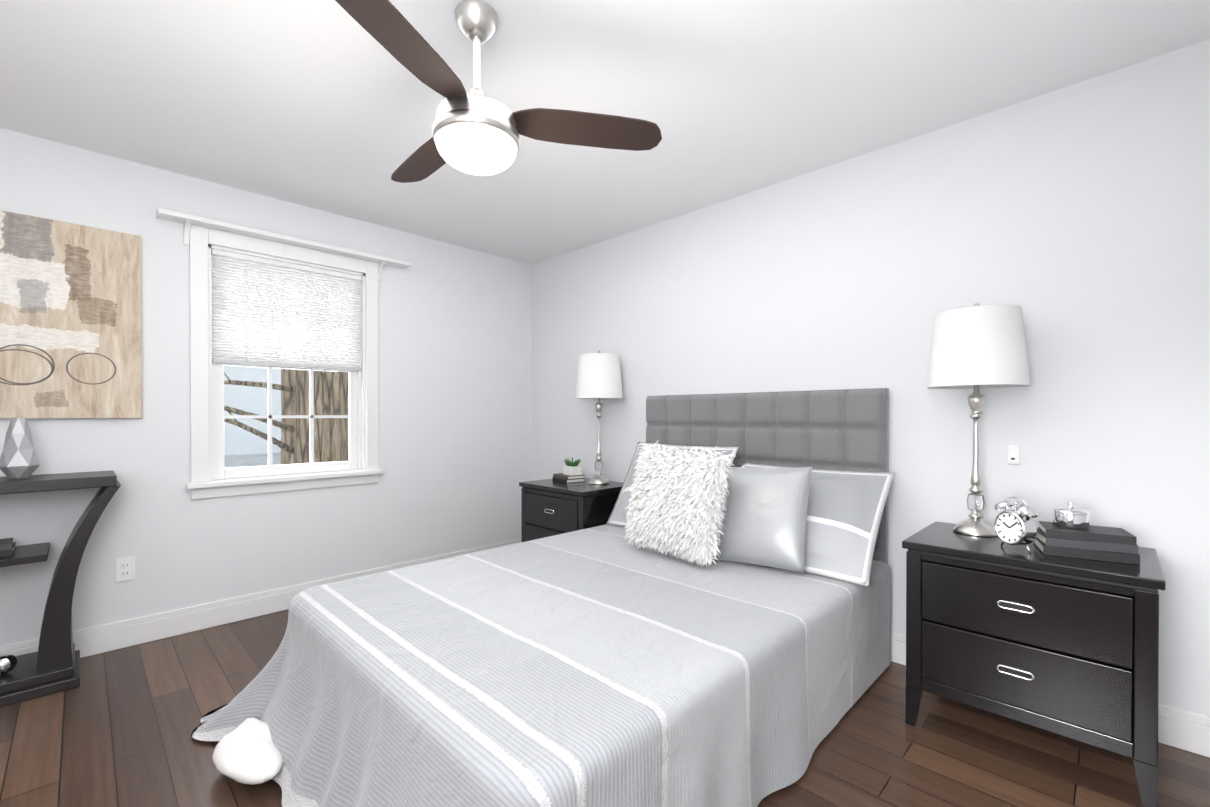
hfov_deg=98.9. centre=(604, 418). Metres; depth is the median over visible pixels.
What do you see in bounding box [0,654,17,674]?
decorative ball
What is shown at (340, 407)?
tree
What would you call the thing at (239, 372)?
backdrop
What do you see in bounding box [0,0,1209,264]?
ceiling
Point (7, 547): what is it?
books
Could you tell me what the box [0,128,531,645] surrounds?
wall
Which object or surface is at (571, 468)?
potted plant
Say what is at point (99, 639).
baseboard
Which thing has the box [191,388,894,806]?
bed
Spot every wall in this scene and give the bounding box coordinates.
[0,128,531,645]
[532,39,1209,716]
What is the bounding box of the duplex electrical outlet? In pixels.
[115,556,134,581]
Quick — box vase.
[0,417,39,478]
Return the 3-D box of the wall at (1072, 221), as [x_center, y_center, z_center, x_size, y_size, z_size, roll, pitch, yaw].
[0.927,-0.079,3.014,4.550,2.440,0.200,0,1,45]
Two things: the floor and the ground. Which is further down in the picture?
the floor
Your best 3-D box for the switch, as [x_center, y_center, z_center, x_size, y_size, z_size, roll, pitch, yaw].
[1.675,0.147,2.122,0.040,0.080,0.018,0,1,45]
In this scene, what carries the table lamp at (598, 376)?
on the nightstand at (550, 507)
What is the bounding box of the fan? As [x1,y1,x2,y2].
[335,0,661,182]
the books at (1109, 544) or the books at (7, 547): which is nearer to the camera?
the books at (1109, 544)
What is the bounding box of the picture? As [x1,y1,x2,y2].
[0,210,141,418]
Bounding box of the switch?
[1007,445,1019,464]
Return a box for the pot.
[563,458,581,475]
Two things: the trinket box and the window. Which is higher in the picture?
the window
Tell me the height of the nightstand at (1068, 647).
0.689 m
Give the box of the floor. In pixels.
[0,609,1209,806]
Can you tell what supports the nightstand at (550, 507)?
on the floor
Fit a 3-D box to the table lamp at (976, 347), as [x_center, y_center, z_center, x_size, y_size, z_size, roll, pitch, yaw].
[1.489,-0.004,2.074,0.336,0.921,0.336,0,1,45]
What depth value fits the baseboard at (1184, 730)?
1.80 m
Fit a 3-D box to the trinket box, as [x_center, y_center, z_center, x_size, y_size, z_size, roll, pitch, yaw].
[1.607,0.328,1.784,0.098,0.088,0.098,0,1,45]
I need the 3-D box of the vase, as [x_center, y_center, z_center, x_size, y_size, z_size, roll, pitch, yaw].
[-2.525,0.124,2.229,0.107,0.262,0.124,0,1,45]
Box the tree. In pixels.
[224,369,348,464]
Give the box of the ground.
[224,453,280,467]
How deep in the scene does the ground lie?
20.70 m
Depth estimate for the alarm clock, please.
1.79 m
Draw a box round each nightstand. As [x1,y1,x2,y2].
[519,478,622,541]
[902,522,1165,806]
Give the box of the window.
[156,208,410,499]
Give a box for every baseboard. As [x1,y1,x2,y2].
[0,538,520,657]
[890,632,1209,757]
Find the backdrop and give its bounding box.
[224,366,280,454]
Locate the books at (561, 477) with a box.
[552,473,584,482]
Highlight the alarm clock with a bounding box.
[994,497,1037,553]
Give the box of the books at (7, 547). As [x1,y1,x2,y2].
[0,538,15,556]
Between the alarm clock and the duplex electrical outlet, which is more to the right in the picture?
the alarm clock
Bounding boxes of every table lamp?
[575,350,622,484]
[927,303,1029,536]
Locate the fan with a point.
(476, 131)
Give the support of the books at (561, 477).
on the nightstand at (550, 507)
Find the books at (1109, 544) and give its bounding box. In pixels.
[1033,521,1139,564]
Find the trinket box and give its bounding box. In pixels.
[1052,501,1089,529]
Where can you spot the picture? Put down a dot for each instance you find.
(70, 325)
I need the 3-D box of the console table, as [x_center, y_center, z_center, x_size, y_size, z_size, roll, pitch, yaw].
[-2.637,0.702,2.080,0.373,0.889,1.005,0,1,45]
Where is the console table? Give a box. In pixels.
[0,470,120,706]

